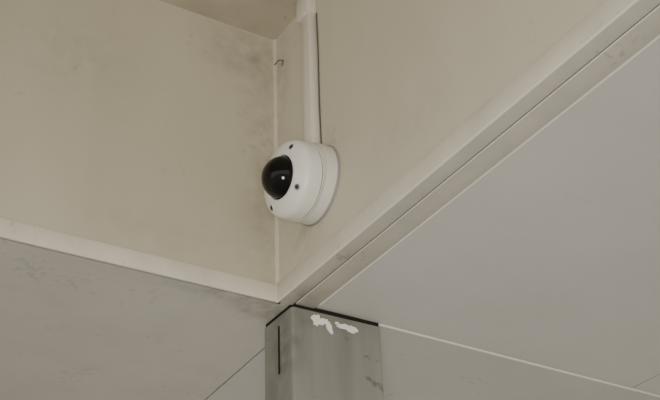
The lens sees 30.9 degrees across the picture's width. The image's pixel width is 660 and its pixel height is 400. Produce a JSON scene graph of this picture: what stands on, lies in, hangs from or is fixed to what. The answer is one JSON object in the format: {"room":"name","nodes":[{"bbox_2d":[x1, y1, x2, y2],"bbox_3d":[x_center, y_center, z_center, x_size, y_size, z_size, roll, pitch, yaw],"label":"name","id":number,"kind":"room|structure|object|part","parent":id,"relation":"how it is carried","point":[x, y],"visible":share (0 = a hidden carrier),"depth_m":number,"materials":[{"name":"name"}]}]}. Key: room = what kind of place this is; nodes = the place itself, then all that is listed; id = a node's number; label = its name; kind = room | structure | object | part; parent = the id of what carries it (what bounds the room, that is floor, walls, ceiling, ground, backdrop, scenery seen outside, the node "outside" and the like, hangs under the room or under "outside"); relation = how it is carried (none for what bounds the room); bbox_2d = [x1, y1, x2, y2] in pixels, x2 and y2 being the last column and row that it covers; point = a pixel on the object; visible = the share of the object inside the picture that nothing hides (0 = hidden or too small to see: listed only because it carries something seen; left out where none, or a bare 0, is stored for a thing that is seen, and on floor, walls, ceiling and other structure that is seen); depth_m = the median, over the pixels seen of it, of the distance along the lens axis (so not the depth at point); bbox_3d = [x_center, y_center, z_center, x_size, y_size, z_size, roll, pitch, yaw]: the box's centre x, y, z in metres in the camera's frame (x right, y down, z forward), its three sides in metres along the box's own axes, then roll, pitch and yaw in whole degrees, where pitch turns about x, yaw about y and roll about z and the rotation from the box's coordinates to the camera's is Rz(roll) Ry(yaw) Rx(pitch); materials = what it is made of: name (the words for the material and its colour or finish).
{"room":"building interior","nodes":[
{"label":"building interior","id":0,"kind":"room"},
{"bbox_2d":[0,0,279,303],"bbox_3d":[-1.499,-0.522,2.136,3.210,0.835,0.012,16,-36,-27],"label":"wall","id":1,"kind":"structure","parent":0,"point":[145,126],"depth_m":2.65,"materials":[{"name":"paint"}]},
{"bbox_2d":[0,218,276,302],"bbox_3d":[-1.487,-0.186,1.915,3.196,0.042,0.007,16,-36,-27],"label":"trim","id":2,"kind":"structure","parent":1,"relation":"attached to","point":[9,229],"depth_m":2.48,"materials":[{"name":"paint"}]},
{"bbox_2d":[0,0,659,399],"bbox_3d":[-0.281,0.042,3.048,6.400,0.755,7.400,16,-36,-27],"label":"ceiling","id":3,"kind":"structure","parent":0,"point":[551,258],"depth_m":2.66,"materials":[{"name":"paint"}]},
{"bbox_3d":[-2.408,0.779,3.415,3.450,0.030,3.998,16,-36,-27],"label":"soffit panel","id":4,"kind":"part","parent":3,"relation":"part of","materials":[{"name":"white paint"}]},
{"bbox_3d":[-0.635,-1.593,1.084,3.212,0.020,3.412,16,-36,-27],"label":"panel","id":5,"kind":"part","parent":3,"relation":"part of","materials":[{"name":"paint"}]},
{"bbox_3d":[0.265,1.546,4.824,3.116,0.030,4.000,16,-36,-27],"label":"soffit panel","id":6,"kind":"part","parent":3,"relation":"part of","materials":[{"name":"grey paint"}]},
{"bbox_2d":[296,7,659,307],"bbox_3d":[0.815,-0.567,1.444,0.048,0.032,3.396,16,-36,-27],"label":"strip","id":7,"kind":"object","parent":3,"relation":"attached to","point":[648,29],"visible":0.71,"depth_m":2.15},
{"bbox_2d":[297,5,659,302],"bbox_3d":[0.796,-0.571,1.425,0.002,0.024,3.384,16,-36,-27],"label":"bead","id":8,"kind":"object","parent":7,"relation":"attached to","point":[658,6],"visible":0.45,"depth_m":2.12},
{"bbox_3d":[1.248,-0.436,1.684,0.970,0.030,3.418,16,-36,-27],"label":"soffit panel","id":9,"kind":"part","parent":3,"relation":"part of","materials":[{"name":"white paint"}]},
{"bbox_2d":[319,34,659,304],"bbox_3d":[0.846,-0.557,1.441,0.004,0.013,3.370,16,-36,-27],"label":"sealant","id":10,"kind":"object","parent":3,"relation":"attached to","point":[658,36],"visible":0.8,"depth_m":2.15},
{"bbox_2d":[378,323,659,397],"bbox_3d":[1.349,0.664,3.446,2.939,0.013,0.005,17,-37,-28],"label":"sealant","id":11,"kind":"object","parent":3,"relation":"attached to","point":[381,325],"visible":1,"depth_m":2.94,"materials":[{"name":"white plastic"}]},
{"bbox_3d":[2.568,-0.039,2.410,2.132,0.030,3.478,16,-36,-27],"label":"soffit panel","id":12,"kind":"part","parent":3,"relation":"part of","materials":[{"name":"grey paint"}]},
{"bbox_2d":[276,0,604,280],"bbox_3d":[0.750,-0.923,1.631,0.012,0.835,3.400,16,-36,-27],"label":"wall","id":13,"kind":"structure","parent":0,"point":[397,78],"depth_m":2.41,"materials":[{"name":"paint"}]},
{"bbox_2d":[273,39,278,284],"bbox_3d":[-0.128,-0.105,2.830,0.008,0.705,0.010,16,-36,-27],"label":"trim","id":14,"kind":"structure","parent":13,"relation":"attached to","point":[274,40],"depth_m":2.87,"materials":[{"name":"paint"}]},
{"bbox_2d":[261,140,340,225],"bbox_3d":[-0.084,-0.046,2.568,0.139,0.186,0.183,16,-36,-27],"label":"dome security camera","id":15,"kind":"object","parent":13,"relation":"attached to","point":[300,180],"visible":1,"depth_m":2.51,"materials":[{"name":"plastic"}]},
{"bbox_2d":[296,0,321,143],"bbox_3d":[-0.050,-0.294,2.761,0.027,0.462,0.057,16,-36,-27],"label":"cable conduit","id":16,"kind":"object","parent":13,"relation":"attached to","point":[305,9],"visible":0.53,"depth_m":2.75,"materials":[{"name":"plastic"}]},
{"bbox_2d":[276,0,638,302],"bbox_3d":[0.756,-0.567,1.402,0.004,0.004,3.396,16,-36,-27],"label":"flange","id":17,"kind":"object","parent":13,"relation":"attached to","point":[631,4],"visible":1,"depth_m":2.11,"materials":[{"name":"beige metal"}]},
{"bbox_2d":[276,0,639,302],"bbox_3d":[0.757,-0.585,1.416,0.007,0.046,3.398,16,-36,-27],"label":"trim","id":18,"kind":"structure","parent":13,"relation":"attached to","point":[607,10],"depth_m":2.13,"materials":[{"name":"paint"}]},
{"bbox_2d":[280,0,659,304],"bbox_3d":[0.776,-0.573,1.420,0.038,0.025,3.396,16,-36,-27],"label":"strip","id":19,"kind":"object","parent":13,"relation":"attached to","point":[639,10],"depth_m":2.11,"materials":[{"name":"beige metal"}]},
{"bbox_3d":[0.790,-0.570,1.428,0.004,0.022,3.396,16,-36,-27],"label":"flange groove","id":20,"kind":"part","parent":19,"relation":"part of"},
{"bbox_3d":[-0.019,2.644,1.134,28.000,0.100,28.000,16,-36,-27],"label":"ground","id":21,"kind":"structure","parent":0,"visible":0},
{"bbox_3d":[0.075,2.656,1.268,0.354,0.015,0.252,16,-36,-27],"label":"base plate","id":22,"kind":"object","parent":21,"relation":"on","visible":0},
{"bbox_2d":[265,307,383,399],"bbox_3d":[0.029,1.478,1.998,0.235,2.788,0.132,16,-36,-27],"label":"pillar","id":23,"kind":"structure","parent":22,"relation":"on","point":[316,363],"depth_m":2.62,"materials":[{"name":"grey paint"}]},
{"bbox_3d":[-0.111,0.330,2.631,0.003,0.115,0.007,16,-36,-27],"label":"side slot","id":24,"kind":"part","parent":23,"relation":"part of","materials":[{"name":"black"}]},
{"bbox_2d":[311,315,320,325],"bbox_3d":[-0.030,0.266,2.648,0.030,0.030,0.002,16,-36,-27],"label":"flake","id":25,"kind":"object","parent":23,"relation":"attached to","point":[314,318],"visible":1,"depth_m":2.65,"materials":[{"name":"white paint"}]},
{"bbox_2d":[266,303,377,326],"bbox_3d":[-0.018,0.289,2.734,0.226,0.014,0.124,16,-36,-27],"label":"packing","id":26,"kind":"object","parent":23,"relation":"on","point":[295,304],"visible":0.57,"depth_m":2.69,"materials":[{"name":"black rubber"}]},
{"bbox_2d":[317,318,329,324],"bbox_3d":[-0.014,0.271,2.656,0.036,0.018,0.002,16,-36,-27],"label":"flake","id":27,"kind":"object","parent":23,"relation":"attached to","point":[322,321],"visible":1,"depth_m":2.65,"materials":[{"name":"white paint"}]},
{"bbox_2d":[326,324,332,333],"bbox_3d":[-0.001,0.283,2.657,0.018,0.033,0.002,16,-36,-27],"label":"flake","id":28,"kind":"object","parent":23,"relation":"attached to","point":[328,326],"visible":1,"depth_m":2.65,"materials":[{"name":"white paint"}]},
{"bbox_2d":[337,324,348,328],"bbox_3d":[0.030,0.283,2.679,0.040,0.014,0.002,16,-36,-27],"label":"flake","id":29,"kind":"object","parent":23,"relation":"attached to","point":[341,326],"visible":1,"depth_m":2.68,"materials":[{"name":"white paint"}]},
{"bbox_2d":[344,325,357,333],"bbox_3d":[0.047,0.291,2.687,0.038,0.019,0.002,16,-36,-27],"label":"flake","id":30,"kind":"object","parent":23,"relation":"attached to","point":[351,329],"visible":1,"depth_m":2.69,"materials":[{"name":"white paint"}]}
]}

